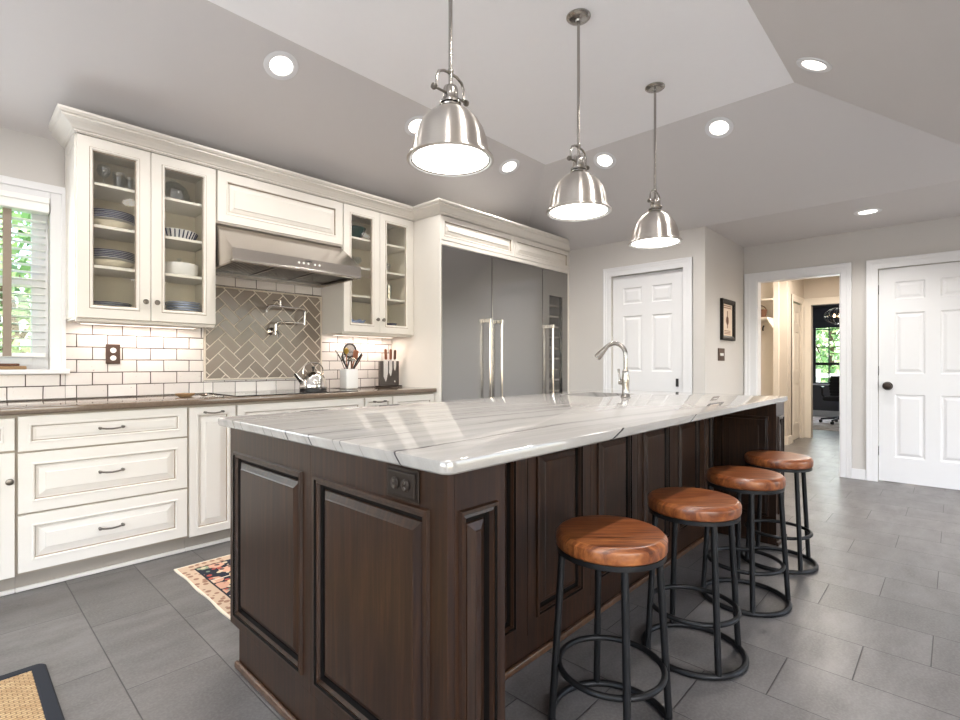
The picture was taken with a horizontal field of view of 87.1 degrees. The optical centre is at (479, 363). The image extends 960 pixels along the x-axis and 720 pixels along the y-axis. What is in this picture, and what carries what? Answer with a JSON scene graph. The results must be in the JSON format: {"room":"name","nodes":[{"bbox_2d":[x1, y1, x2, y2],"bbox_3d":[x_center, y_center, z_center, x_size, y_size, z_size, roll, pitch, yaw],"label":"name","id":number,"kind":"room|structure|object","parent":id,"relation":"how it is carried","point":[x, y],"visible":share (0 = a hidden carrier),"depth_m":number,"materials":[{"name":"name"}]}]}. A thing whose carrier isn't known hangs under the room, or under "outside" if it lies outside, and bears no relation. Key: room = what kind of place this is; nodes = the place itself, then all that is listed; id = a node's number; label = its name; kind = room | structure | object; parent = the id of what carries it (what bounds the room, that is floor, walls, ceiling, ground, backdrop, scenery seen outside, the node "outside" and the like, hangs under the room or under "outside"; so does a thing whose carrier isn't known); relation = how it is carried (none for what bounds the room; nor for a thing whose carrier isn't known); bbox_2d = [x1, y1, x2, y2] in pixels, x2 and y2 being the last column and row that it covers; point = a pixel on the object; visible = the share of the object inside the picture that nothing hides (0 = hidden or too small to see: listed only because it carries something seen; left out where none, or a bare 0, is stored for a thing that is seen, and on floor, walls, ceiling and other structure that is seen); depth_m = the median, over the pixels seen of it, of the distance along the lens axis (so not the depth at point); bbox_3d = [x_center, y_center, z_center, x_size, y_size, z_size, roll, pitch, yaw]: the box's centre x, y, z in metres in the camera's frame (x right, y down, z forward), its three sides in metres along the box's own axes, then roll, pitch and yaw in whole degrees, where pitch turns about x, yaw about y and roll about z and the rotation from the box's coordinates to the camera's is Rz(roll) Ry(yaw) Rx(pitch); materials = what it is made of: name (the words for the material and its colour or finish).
{"room":"kitchen","nodes":[
{"label":"kitchen","id":0,"kind":"room"},
{"bbox_2d":[0,209,30,352],"bbox_3d":[-4.573,-0.540,4.776,2.991,3.950,3.152,0,0,43],"label":"tree","id":1,"kind":"object","parent":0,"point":[18,214],"visible":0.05,"depth_m":4.59,"materials":[{"name":"green plant"}]},
{"bbox_2d":[0,127,391,400],"bbox_3d":[-1.887,-0.245,3.841,0.168,2.750,9.310,0,0,43],"label":"wall","id":2,"kind":"structure","parent":0,"point":[153,360],"depth_m":3.61,"materials":[{"name":"white tile"}]},
{"bbox_2d":[0,208,47,368],"bbox_3d":[-3.052,-0.475,2.652,0.050,1.010,1.192,0,0,43],"label":"window","id":3,"kind":"structure","parent":2,"relation":"in","point":[30,362],"depth_m":3.04,"materials":[{"name":"white paint"}]},
{"bbox_2d":[0,190,49,356],"bbox_3d":[-2.983,-0.509,2.588,0.097,0.938,1.182,0,0,43],"label":"window blind","id":4,"kind":"object","parent":3,"relation":"attached to","point":[9,201],"visible":1,"depth_m":2.90,"materials":[{"name":"white plastic"}]},
{"bbox_2d":[0,175,65,368],"bbox_3d":[-2.968,-0.510,2.576,0.028,1.110,1.332,0,0,43],"label":"trim","id":5,"kind":"structure","parent":2,"relation":"attached to","point":[56,194],"depth_m":3.02,"materials":[{"name":"white paint"}]},
{"bbox_2d":[0,369,69,374],"bbox_3d":[-2.994,0.046,2.586,0.135,0.028,1.385,0,0,43],"label":"window sill","id":6,"kind":"structure","parent":2,"relation":"attached to","point":[26,371],"depth_m":2.94,"materials":[{"name":"white paint"}]},
{"bbox_2d":[106,344,119,363],"bbox_3d":[-2.347,-0.064,3.230,0.010,0.127,0.077,0,0,43],"label":"wall outlet","id":7,"kind":"object","parent":2,"relation":"attached to","point":[112,350],"visible":1,"depth_m":3.23,"materials":[{"name":"brown metal"}]},
{"bbox_2d":[65,133,215,327],"bbox_3d":[-2.131,-0.771,3.208,0.378,1.059,0.741,0,0,43],"label":"upper cabinet","id":8,"kind":"object","parent":2,"relation":"attached to","point":[146,196],"visible":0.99,"depth_m":3.12,"materials":[{"name":"beige paint"}]},
{"bbox_2d":[94,258,133,267],"bbox_3d":[-2.266,-0.601,3.093,0.240,0.043,0.240,0,0,43],"label":"bowl","id":9,"kind":"object","parent":8,"relation":"on","point":[97,261],"visible":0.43,"depth_m":3.02,"materials":[{"name":"beige ceramic"}]},
{"bbox_2d":[94,255,134,263],"bbox_3d":[-2.263,-0.630,3.090,0.252,0.018,0.252,0,0,43],"label":"plate","id":10,"kind":"object","parent":9,"relation":"on","point":[95,256],"visible":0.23,"depth_m":3.01,"materials":[{"name":"white ceramic"}]},
{"bbox_2d":[94,218,133,229],"bbox_3d":[-2.266,-0.836,3.093,0.240,0.043,0.240,0,0,43],"label":"bowl","id":11,"kind":"object","parent":8,"relation":"on","point":[106,222],"visible":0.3,"depth_m":3.02,"materials":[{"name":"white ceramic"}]},
{"bbox_2d":[94,215,134,225],"bbox_3d":[-2.263,-0.865,3.090,0.252,0.018,0.252,0,0,43],"label":"plate","id":12,"kind":"object","parent":11,"relation":"on","point":[95,216],"visible":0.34,"depth_m":3.01,"materials":[{"name":"white ceramic"}]},
{"bbox_2d":[78,321,196,328],"bbox_3d":[-2.187,-0.248,3.265,0.060,0.012,0.640,0,0,43],"label":"light","id":13,"kind":"object","parent":8,"relation":"attached to","point":[80,322],"visible":0.98,"depth_m":3.22,"materials":[{"name":"beige paint"}]},
{"bbox_2d":[94,182,201,217],"bbox_3d":[-2.147,-1.046,3.227,0.304,0.018,0.689,0,0,43],"label":"shelf","id":14,"kind":"object","parent":8,"relation":"attached to","point":[107,194],"depth_m":3.22,"materials":[{"name":"beige paint"}]},
{"bbox_2d":[94,224,201,251],"bbox_3d":[-2.147,-0.801,3.227,0.304,0.018,0.689,0,0,43],"label":"shelf","id":15,"kind":"object","parent":8,"relation":"attached to","point":[105,234],"depth_m":3.22,"materials":[{"name":"beige paint"}]},
{"bbox_2d":[94,265,201,284],"bbox_3d":[-2.147,-0.566,3.227,0.304,0.018,0.689,0,0,43],"label":"shelf","id":16,"kind":"object","parent":8,"relation":"attached to","point":[100,272],"depth_m":3.21,"materials":[{"name":"beige paint"}]},
{"bbox_2d":[165,258,197,275],"bbox_3d":[-1.991,-0.639,3.342,0.224,0.122,0.224,0,0,43],"label":"casserole","id":17,"kind":"object","parent":8,"relation":"on","point":[174,267],"visible":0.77,"depth_m":3.26,"materials":[{"name":"white ceramic"}]},
{"bbox_2d":[165,227,197,239],"bbox_3d":[-2.004,-0.840,3.328,0.258,0.053,0.258,0,0,43],"label":"dish","id":18,"kind":"object","parent":8,"relation":"on","point":[174,232],"visible":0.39,"depth_m":3.25,"materials":[{"name":"white ceramic"}]},
{"bbox_2d":[48,103,569,250],"bbox_3d":[-0.656,-1.348,4.284,4.581,0.094,0.469,0,0,-39],"label":"crown molding","id":19,"kind":"structure","parent":8,"relation":"attached to","point":[65,121],"depth_m":3.54,"materials":[{"name":"beige paint"}]},
{"bbox_2d":[216,170,342,246],"bbox_3d":[-1.556,-1.125,3.838,0.352,0.353,0.961,0,0,43],"label":"upper cabinet","id":20,"kind":"object","parent":2,"relation":"attached to","point":[241,202],"visible":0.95,"depth_m":3.67,"materials":[{"name":"beige paint"}]},
{"bbox_2d":[265,300,305,337],"bbox_3d":[-1.565,-0.344,3.984,0.146,0.293,0.376,0,0,31],"label":"pot filler","id":21,"kind":"object","parent":2,"relation":"attached to","point":[271,331],"visible":1,"depth_m":3.96,"materials":[{"name":"metal"}]},
{"bbox_2d":[216,224,360,287],"bbox_3d":[-1.458,-0.793,3.747,0.607,0.304,0.949,0,0,43],"label":"range hood","id":22,"kind":"object","parent":2,"relation":"attached to","point":[245,254],"visible":0.94,"depth_m":3.61,"materials":[{"name":"silver metal"}]},
{"bbox_2d":[322,203,413,337],"bbox_3d":[-0.965,-0.771,4.447,0.378,1.059,0.732,0,0,43],"label":"upper cabinet","id":23,"kind":"object","parent":2,"relation":"attached to","point":[386,240],"visible":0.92,"depth_m":4.38,"materials":[{"name":"beige paint"}]},
{"bbox_2d":[352,225,365,237],"bbox_3d":[-1.080,-1.107,4.311,0.210,0.098,0.210,0,0,43],"label":"salad bowl","id":24,"kind":"object","parent":23,"relation":"on","point":[357,231],"visible":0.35,"depth_m":4.25,"materials":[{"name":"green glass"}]},
{"bbox_2d":[331,334,394,337],"bbox_3d":[-1.029,-0.248,4.496,0.060,0.012,0.620,0,0,43],"label":"light","id":25,"kind":"object","parent":23,"relation":"attached to","point":[331,334],"visible":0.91,"depth_m":4.45,"materials":[{"name":"beige paint"}]},
{"bbox_2d":[352,236,404,254],"bbox_3d":[-0.989,-1.046,4.458,0.304,0.018,0.669,0,0,43],"label":"shelf","id":26,"kind":"object","parent":23,"relation":"attached to","point":[360,245],"depth_m":4.51,"materials":[{"name":"beige paint"}]},
{"bbox_2d":[352,294,404,304],"bbox_3d":[-0.989,-0.566,4.458,0.304,0.018,0.669,0,0,43],"label":"shelf","id":27,"kind":"object","parent":23,"relation":"attached to","point":[356,299],"depth_m":4.50,"materials":[{"name":"beige paint"}]},
{"bbox_2d":[361,267,404,280],"bbox_3d":[-0.989,-0.801,4.458,0.304,0.018,0.669,0,0,43],"label":"shelf","id":28,"kind":"object","parent":23,"relation":"attached to","point":[366,273],"depth_m":4.57,"materials":[{"name":"beige paint"}]},
{"bbox_2d":[0,415,959,719],"bbox_3d":[2.972,1.190,4.137,6.940,0.121,16.500,0,0,43],"label":"floor","id":29,"kind":"structure","parent":0,"point":[873,633],"depth_m":2.09,"materials":[{"name":"grey tile"}]},
{"bbox_2d":[0,415,15,596],"bbox_3d":[-2.720,0.687,2.365,0.652,0.884,0.767,0,0,43],"label":"base cabinet","id":30,"kind":"object","parent":29,"relation":"on","point":[7,422],"visible":0.99,"depth_m":2.42,"materials":[{"name":"beige paint"}]},
{"bbox_2d":[0,664,64,719],"bbox_3d":[-1.511,1.122,1.240,1.085,0.014,0.790,0,0,43],"label":"door mat","id":31,"kind":"object","parent":29,"relation":"on","point":[28,693],"visible":1,"depth_m":1.70,"materials":[{"name":"wicker"}]},
{"bbox_2d":[15,406,186,592],"bbox_3d":[-2.199,0.687,2.919,0.652,0.884,0.752,0,0,43],"label":"base cabinet","id":32,"kind":"object","parent":29,"relation":"on","point":[97,491],"visible":1,"depth_m":2.68,"materials":[{"name":"beige paint"}]},
{"bbox_2d":[174,555,229,618],"bbox_3d":[-0.721,1.124,3.144,0.860,0.008,1.866,0,0,43],"label":"runner rug","id":33,"kind":"object","parent":29,"relation":"on","point":[209,578],"visible":0.08,"depth_m":2.63,"materials":[{"name":"fabric"}]},
{"bbox_2d":[184,403,235,550],"bbox_3d":[-1.846,0.687,3.294,0.652,0.884,0.275,0,0,43],"label":"base cabinet","id":34,"kind":"object","parent":29,"relation":"on","point":[208,442],"visible":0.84,"depth_m":3.08,"materials":[{"name":"beige paint"}]},
{"bbox_2d":[235,396,363,415],"bbox_3d":[-1.426,0.687,3.740,0.652,0.884,0.949,0,0,43],"label":"base cabinet","id":35,"kind":"object","parent":29,"relation":"on","point":[263,407],"visible":0.04,"depth_m":3.49,"materials":[{"name":"beige paint"}]},
{"bbox_2d":[363,394,391,405],"bbox_3d":[-1.010,0.687,4.183,0.652,0.884,0.265,0,0,43],"label":"drawer","id":36,"kind":"object","parent":29,"relation":"on","point":[374,400],"visible":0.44,"depth_m":3.98,"materials":[{"name":"beige paint"}]},
{"bbox_2d":[391,392,433,403],"bbox_3d":[-0.764,0.687,4.447,0.648,0.884,0.454,0,0,43],"label":"base cabinet","id":37,"kind":"object","parent":29,"relation":"on","point":[429,396],"visible":0.06,"depth_m":4.24,"materials":[{"name":"beige paint"}]},
{"bbox_2d":[441,245,492,400],"bbox_3d":[-0.327,0.045,4.828,0.747,2.166,0.653,0,0,43],"label":"door","id":38,"kind":"structure","parent":29,"relation":"on","point":[466,276],"depth_m":4.60,"materials":[{"name":"grey metal"}]},
{"bbox_2d":[392,214,568,400],"bbox_3d":[0.092,-0.086,5.339,0.696,2.431,2.014,0,0,43],"label":"refrigerator surround","id":39,"kind":"object","parent":29,"relation":"on","point":[418,356],"visible":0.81,"depth_m":4.57,"materials":[{"name":"beige paint"}]},
{"bbox_2d":[230,396,786,719],"bbox_3d":[0.511,0.685,2.612,1.246,0.888,3.023,0,0,43],"label":"kitchen island","id":40,"kind":"object","parent":29,"relation":"on","point":[350,599],"visible":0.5,"depth_m":1.54,"materials":[{"name":"brown wood"}]},
{"bbox_2d":[387,464,419,503],"bbox_3d":[-0.188,0.286,1.204,0.120,0.076,0.018,0,0,43],"label":"island outlet","id":41,"kind":"object","parent":40,"relation":"attached to","point":[402,483],"visible":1,"depth_m":1.19,"materials":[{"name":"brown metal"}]},
{"bbox_2d":[391,477,398,488],"bbox_3d":[-0.206,0.286,1.214,0.030,0.030,0.005,0,0,43],"label":"socket","id":42,"kind":"object","parent":41,"relation":"attached to","point":[394,480],"depth_m":1.21,"materials":[{"name":"brown plastic"}]},
{"bbox_2d":[401,479,409,491],"bbox_3d":[-0.177,0.286,1.187,0.030,0.030,0.005,0,0,43],"label":"socket","id":43,"kind":"object","parent":41,"relation":"attached to","point":[405,483],"depth_m":1.18,"materials":[{"name":"brown plastic"}]},
{"bbox_2d":[218,389,787,474],"bbox_3d":[0.483,0.225,2.641,1.335,0.032,3.035,0,0,43],"label":"island countertop","id":44,"kind":"structure","parent":40,"relation":"on","point":[449,437],"depth_m":1.80,"materials":[{"name":"white stone"}]},
{"bbox_2d":[595,341,630,397],"bbox_3d":[0.846,0.032,3.227,0.247,0.353,0.062,0,0,43],"label":"faucet","id":45,"kind":"object","parent":44,"relation":"on","point":[625,380],"visible":0.99,"depth_m":3.16,"materials":[{"name":"silver metal"}]},
{"bbox_2d":[492,257,541,396],"bbox_3d":[0.179,0.045,5.366,0.747,2.166,0.817,0,0,43],"label":"door","id":46,"kind":"structure","parent":29,"relation":"on","point":[516,287],"depth_m":5.13,"materials":[{"name":"grey metal"}]},
{"bbox_2d":[542,268,567,393],"bbox_3d":[0.624,0.045,5.840,0.747,2.166,0.478,0,0,43],"label":"wine cooler","id":47,"kind":"object","parent":29,"relation":"on","point":[554,283],"visible":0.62,"depth_m":5.67,"materials":[{"name":"silver metal"}]},
{"bbox_2d":[548,515,672,719],"bbox_3d":[0.410,0.825,1.586,0.391,0.608,0.391,0,0,0],"label":"bar stool","id":48,"kind":"object","parent":29,"relation":"on","point":[623,545],"visible":1,"depth_m":1.55,"materials":[{"name":"brown wood"}]},
{"bbox_2d":[641,487,748,680],"bbox_3d":[0.838,0.825,1.985,0.391,0.608,0.391,0,0,-4],"label":"bar stool","id":49,"kind":"object","parent":29,"relation":"on","point":[712,509],"visible":0.9,"depth_m":1.91,"materials":[{"name":"black metal"}]},
{"bbox_2d":[701,466,791,617],"bbox_3d":[1.275,0.825,2.432,0.391,0.608,0.391,0,0,18],"label":"bar stool","id":50,"kind":"object","parent":29,"relation":"on","point":[752,481],"visible":0.95,"depth_m":2.36,"materials":[{"name":"black metal"}]},
{"bbox_2d":[761,282,778,395],"bbox_3d":[3.964,-0.085,7.205,0.498,2.430,0.468,0,0,43],"label":"locker","id":51,"kind":"object","parent":29,"relation":"on","point":[769,291],"visible":0.36,"depth_m":7.26,"materials":[{"name":"white paint"}]},
{"bbox_2d":[740,450,818,574],"bbox_3d":[1.706,0.825,2.892,0.391,0.608,0.391,0,0,-4],"label":"bar stool","id":52,"kind":"object","parent":29,"relation":"on","point":[777,461],"visible":0.91,"depth_m":2.81,"materials":[{"name":"black metal"}]},
{"bbox_2d":[813,416,838,430],"bbox_3d":[6.731,1.122,9.491,2.800,0.012,2.450,0,0,43],"label":"area rug","id":53,"kind":"object","parent":29,"relation":"on","point":[825,424],"visible":0.06,"depth_m":9.31,"materials":[{"name":"white fabric"}]},
{"bbox_2d":[819,376,838,424],"bbox_3d":[6.730,0.673,9.454,0.648,0.884,0.657,0,0,43],"label":"swivel chair","id":54,"kind":"object","parent":53,"relation":"on","point":[834,380],"visible":0.34,"depth_m":9.64,"materials":[{"name":"black plastic"}]},
{"bbox_3d":[-3.250,0.687,1.805,0.648,0.884,0.774,0,0,43],"label":"base cabinet","id":55,"kind":"object","parent":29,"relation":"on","visible":0},
{"bbox_2d":[0,386,436,415],"bbox_3d":[-2.074,0.227,3.065,0.654,0.034,4.263,0,0,43],"label":"countertop","id":56,"kind":"structure","parent":55,"relation":"on","point":[18,407],"depth_m":2.96,"materials":[{"name":"beige stone"}]},
{"bbox_2d":[209,388,357,396],"bbox_3d":[-1.432,0.206,3.736,0.515,0.006,0.900,0,0,43],"label":"cooktop","id":57,"kind":"object","parent":56,"relation":"in","point":[292,391],"visible":0.98,"depth_m":3.61,"materials":[{"name":"black ceramic"}]},
{"bbox_2d":[294,362,326,390],"bbox_3d":[-1.317,0.093,3.952,0.235,0.218,0.212,0,0,-8],"label":"tea kettle","id":58,"kind":"object","parent":57,"relation":"on","point":[312,380],"visible":0.99,"depth_m":3.88,"materials":[{"name":"metal"}]},
{"bbox_2d":[340,369,357,388],"bbox_3d":[-1.111,0.125,4.278,0.110,0.168,0.116,0,0,43],"label":"utensil crock","id":59,"kind":"object","parent":56,"relation":"on","point":[348,377],"visible":0.99,"depth_m":4.24,"materials":[{"name":"white ceramic"}]},
{"bbox_2d":[343,343,356,366],"bbox_3d":[-1.112,-0.070,4.317,0.016,0.223,0.132,0,0,43],"label":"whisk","id":60,"kind":"object","parent":59,"relation":"in","point":[352,346],"visible":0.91,"depth_m":4.32,"materials":[{"name":"silver metal"}]},
{"bbox_2d":[375,361,401,386],"bbox_3d":[-0.838,0.090,4.641,0.090,0.237,0.236,0,0,43],"label":"knife block","id":61,"kind":"object","parent":56,"relation":"on","point":[393,380],"visible":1,"depth_m":4.62,"materials":[{"name":"grey metal"}]},
{"bbox_2d":[384,349,387,381],"bbox_3d":[-0.858,0.014,4.598,0.016,0.302,0.048,0,0,43],"label":"kitchen knife","id":62,"kind":"object","parent":61,"relation":"attached to","point":[385,350],"visible":1,"depth_m":4.59,"materials":[{"name":"metal"}]},
{"bbox_2d":[0,0,959,249],"bbox_3d":[0.076,-1.630,2.715,4.270,0.640,8.260,0,0,43],"label":"ceiling","id":63,"kind":"structure","parent":0,"point":[193,71],"depth_m":3.39,"materials":[{"name":"grey paint"}]},
{"bbox_2d":[263,51,298,79],"bbox_3d":[-1.187,-1.779,3.015,0.182,0.081,0.198,0,0,43],"label":"recessed light","id":64,"kind":"object","parent":63,"relation":"in","point":[279,66],"visible":1,"depth_m":3.01,"materials":[{"name":"white paint"}]},
{"bbox_2d":[404,116,423,135],"bbox_3d":[-0.469,-1.779,3.777,0.182,0.081,0.198,0,0,43],"label":"recessed light","id":65,"kind":"object","parent":63,"relation":"in","point":[413,122],"visible":0.51,"depth_m":3.75,"materials":[{"name":"white paint"}]},
{"bbox_2d":[499,159,519,173],"bbox_3d":[0.264,-1.779,4.557,0.182,0.081,0.198,0,0,43],"label":"recessed light","id":66,"kind":"object","parent":63,"relation":"in","point":[509,166],"visible":1,"depth_m":4.55,"materials":[{"name":"white paint"}]},
{"bbox_2d":[593,152,615,168],"bbox_3d":[1.092,-1.781,4.423,0.198,0.088,0.179,0,0,43],"label":"recessed light","id":67,"kind":"object","parent":63,"relation":"in","point":[604,161],"visible":1,"depth_m":4.42,"materials":[{"name":"white paint"}]},
{"bbox_2d":[705,117,733,137],"bbox_3d":[1.794,-1.772,3.790,0.198,0.088,0.179,0,0,43],"label":"recessed light","id":68,"kind":"object","parent":63,"relation":"in","point":[719,128],"visible":1,"depth_m":3.79,"materials":[{"name":"white paint"}]},
{"bbox_2d":[796,57,831,72],"bbox_3d":[1.976,-1.769,2.988,0.178,0.090,0.198,0,0,43],"label":"recessed light","id":69,"kind":"object","parent":63,"relation":"in","point":[809,64],"visible":1,"depth_m":2.98,"materials":[{"name":"white paint"}]},
{"bbox_2d":[854,208,881,215],"bbox_3d":[3.336,-1.308,4.344,0.198,0.010,0.198,0,0,43],"label":"recessed light","id":70,"kind":"object","parent":63,"relation":"in","point":[873,210],"visible":1,"depth_m":4.33,"materials":[{"name":"white paint"}]},
{"bbox_2d":[208,0,793,164],"bbox_3d":[-0.320,-1.900,2.243,2.000,0.100,4.830,0,0,43],"label":"ceiling","id":71,"kind":"structure","parent":0,"point":[515,61],"depth_m":3.04,"materials":[{"name":"white paint"}]},
{"bbox_2d":[407,0,493,176],"bbox_3d":[-0.117,-1.326,2.006,0.346,1.046,0.346,0,0,43],"label":"pendant light","id":72,"kind":"object","parent":71,"relation":"hanging from","point":[449,140],"visible":1,"depth_m":1.93,"materials":[{"name":"silver metal"}]},
{"bbox_2d":[412,144,488,173],"bbox_3d":[-0.117,-0.810,2.006,0.303,0.007,0.303,0,0,43],"label":"diffuser","id":73,"kind":"object","parent":72,"relation":"attached to","point":[428,158],"depth_m":1.99,"materials":[{"name":"white glass"}]},
{"bbox_2d":[546,8,611,221],"bbox_3d":[0.524,-1.326,2.688,0.346,1.046,0.346,0,0,43],"label":"pendant light","id":74,"kind":"object","parent":71,"relation":"hanging from","point":[579,196],"visible":1,"depth_m":2.63,"materials":[{"name":"grey metal"}]},
{"bbox_2d":[550,203,607,219],"bbox_3d":[0.524,-0.810,2.688,0.303,0.007,0.303,0,0,43],"label":"diffuser","id":75,"kind":"object","parent":74,"relation":"attached to","point":[566,211],"depth_m":2.67,"materials":[{"name":"white glass"}]},
{"bbox_2d":[628,82,682,248],"bbox_3d":[1.169,-1.326,3.373,0.346,1.046,0.346,0,0,43],"label":"pendant light","id":76,"kind":"object","parent":71,"relation":"hanging from","point":[656,229],"visible":1,"depth_m":3.31,"materials":[{"name":"grey metal"}]},
{"bbox_2d":[631,238,678,247],"bbox_3d":[1.169,-0.810,3.373,0.303,0.007,0.303,0,0,43],"label":"diffuser","id":77,"kind":"object","parent":76,"relation":"attached to","point":[635,242],"depth_m":3.37,"materials":[{"name":"white glass"}]},
{"bbox_2d":[569,226,709,392],"bbox_3d":[1.375,-0.170,5.599,2.211,2.600,0.120,0,0,43],"label":"wall","id":78,"kind":"structure","parent":0,"point":[586,265],"depth_m":5.50,"materials":[{"name":"paint"}]},
{"bbox_2d":[603,257,691,391],"bbox_3d":[1.699,0.048,5.199,0.956,2.165,0.018,0,0,43],"label":"trim","id":79,"kind":"structure","parent":78,"relation":"attached to","point":[686,263],"depth_m":5.05,"materials":[{"name":"white paint"}]},
{"bbox_2d":[613,269,682,391],"bbox_3d":[1.739,0.090,5.242,0.770,2.060,0.047,0,0,43],"label":"door","id":80,"kind":"structure","parent":78,"relation":"in","point":[647,307],"depth_m":5.21,"materials":[{"name":"white paint"}]},
{"bbox_2d":[710,229,743,393],"bbox_3d":[2.589,-0.170,5.363,0.120,2.600,1.200,0,0,43],"label":"wall","id":81,"kind":"structure","parent":0,"point":[726,256],"depth_m":5.25,"materials":[{"name":"paint"}]},
{"bbox_2d":[720,298,735,340],"bbox_3d":[2.572,-0.455,5.234,0.030,0.420,0.405,0,0,43],"label":"framed print","id":82,"kind":"object","parent":81,"relation":"attached to","point":[727,307],"visible":1,"depth_m":5.24,"materials":[{"name":"beige paper"}]},
{"bbox_2d":[779,280,791,436],"bbox_3d":[4.145,-0.170,7.325,0.600,2.600,0.250,0,0,43],"label":"wall","id":83,"kind":"structure","parent":0,"point":[785,287],"depth_m":7.07,"materials":[{"name":"beige paint"}]},
{"bbox_2d":[792,279,803,437],"bbox_3d":[4.672,-0.170,7.535,0.120,2.600,0.780,0,0,43],"label":"wall","id":84,"kind":"structure","parent":0,"point":[797,285],"depth_m":7.70,"materials":[{"name":"beige paint"}]},
{"bbox_2d":[793,303,798,439],"bbox_3d":[4.665,0.110,7.499,0.056,2.020,0.593,0,0,43],"label":"door","id":85,"kind":"structure","parent":84,"relation":"in","point":[795,306],"depth_m":7.52,"materials":[{"name":"white paint"}]},
{"bbox_2d":[791,294,803,442],"bbox_3d":[4.702,0.065,7.466,0.018,2.130,0.770,0,0,43],"label":"trim","id":86,"kind":"structure","parent":84,"relation":"attached to","point":[795,298],"depth_m":7.39,"materials":[{"name":"white paint"}]},
{"bbox_2d":[804,276,838,437],"bbox_3d":[5.243,-0.170,7.617,2.040,2.600,0.120,0,0,43],"label":"wall","id":87,"kind":"structure","parent":0,"point":[821,287],"depth_m":7.67,"materials":[{"name":"beige paint"}]},
{"bbox_2d":[804,296,838,437],"bbox_3d":[5.358,0.065,7.414,1.035,2.130,0.018,0,0,43],"label":"trim","id":88,"kind":"structure","parent":87,"relation":"attached to","point":[825,300],"depth_m":7.72,"materials":[{"name":"white paint"}]},
{"bbox_2d":[813,304,838,410],"bbox_3d":[8.143,-0.170,10.408,4.640,2.600,0.120,0,0,43],"label":"wall","id":89,"kind":"structure","parent":0,"point":[818,403],"depth_m":10.99,"materials":[{"name":"grey paint"}]},
{"bbox_2d":[813,306,838,327],"bbox_3d":[7.846,-1.004,10.544,1.580,0.448,0.049,0,0,43],"label":"roman shade","id":90,"kind":"object","parent":89,"relation":"attached to","point":[819,321],"visible":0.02,"depth_m":10.92,"materials":[{"name":"grey fabric"}]},
{"bbox_2d":[813,410,838,416],"bbox_3d":[8.096,1.070,10.358,4.400,0.120,0.016,0,0,43],"label":"baseboard","id":91,"kind":"structure","parent":89,"relation":"attached to","point":[815,412],"depth_m":10.93,"materials":[{"name":"white paint"}]},
{"bbox_2d":[814,328,838,383],"bbox_3d":[7.914,-0.370,10.609,1.510,1.600,0.050,0,0,43],"label":"window","id":92,"kind":"structure","parent":89,"relation":"in","point":[815,329],"depth_m":10.98,"materials":[{"name":"black plastic"}]},
{"bbox_2d":[744,216,959,480],"bbox_3d":[4.579,-0.170,4.232,4.329,2.600,0.120,0,0,43],"label":"wall","id":93,"kind":"structure","parent":0,"point":[937,235],"depth_m":4.96,"materials":[{"name":"paint"}]},
{"bbox_2d":[744,262,851,477],"bbox_3d":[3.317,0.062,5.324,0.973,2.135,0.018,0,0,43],"label":"trim","id":94,"kind":"structure","parent":93,"relation":"attached to","point":[845,269],"depth_m":5.05,"materials":[{"name":"white paint"}]},
{"bbox_2d":[852,468,865,479],"bbox_3d":[4.892,1.080,3.846,3.344,0.100,0.014,0,0,43],"label":"baseboard","id":95,"kind":"structure","parent":93,"relation":"attached to","point":[860,474],"depth_m":4.94,"materials":[{"name":"white paint"}]},
{"bbox_2d":[866,250,959,481],"bbox_3d":[4.107,0.062,4.581,0.965,2.135,0.018,0,0,43],"label":"trim","id":96,"kind":"structure","parent":93,"relation":"attached to","point":[872,266],"depth_m":4.87,"materials":[{"name":"white paint"}]},
{"bbox_2d":[878,262,959,489],"bbox_3d":[4.116,0.105,4.598,0.789,2.030,0.117,0,0,43],"label":"door","id":97,"kind":"structure","parent":93,"relation":"in","point":[919,366],"depth_m":4.67,"materials":[{"name":"white paint"}]},
{"bbox_3d":[6.766,-1.360,8.944,4.400,0.100,3.900,0,0,43],"label":"ceiling","id":98,"kind":"structure","parent":0,"visible":0},
{"bbox_2d":[823,304,838,323],"bbox_3d":[6.606,-1.021,9.300,0.470,0.572,0.470,0,0,43],"label":"cage chandelier","id":99,"kind":"object","parent":98,"relation":"hanging from","point":[837,308],"visible":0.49,"depth_m":9.30,"materials":[{"name":"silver metal"}]},
{"label":"outside","id":100,"kind":"structure","parent":0,"visible":0},
{"bbox_3d":[3.340,1.480,6.469,28.000,0.100,38.000,0,0,43],"label":"floor","id":101,"kind":"structure","parent":100,"visible":0},
{"bbox_2d":[816,327,838,381],"bbox_3d":[10.054,-0.824,14.566,3.884,4.517,3.908,0,0,43],"label":"tree","id":102,"kind":"object","parent":101,"relation":"on","point":[822,353],"visible":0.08,"depth_m":14.05,"materials":[{"name":"green plant"}]},
{"bbox_2d":[816,369,838,381],"bbox_3d":[8.999,0.780,12.485,8.000,1.300,0.120,0,0,43],"label":"fence","id":103,"kind":"object","parent":101,"relation":"on","point":[818,374],"visible":0.04,"depth_m":12.79,"materials":[{"name":"white paint"}]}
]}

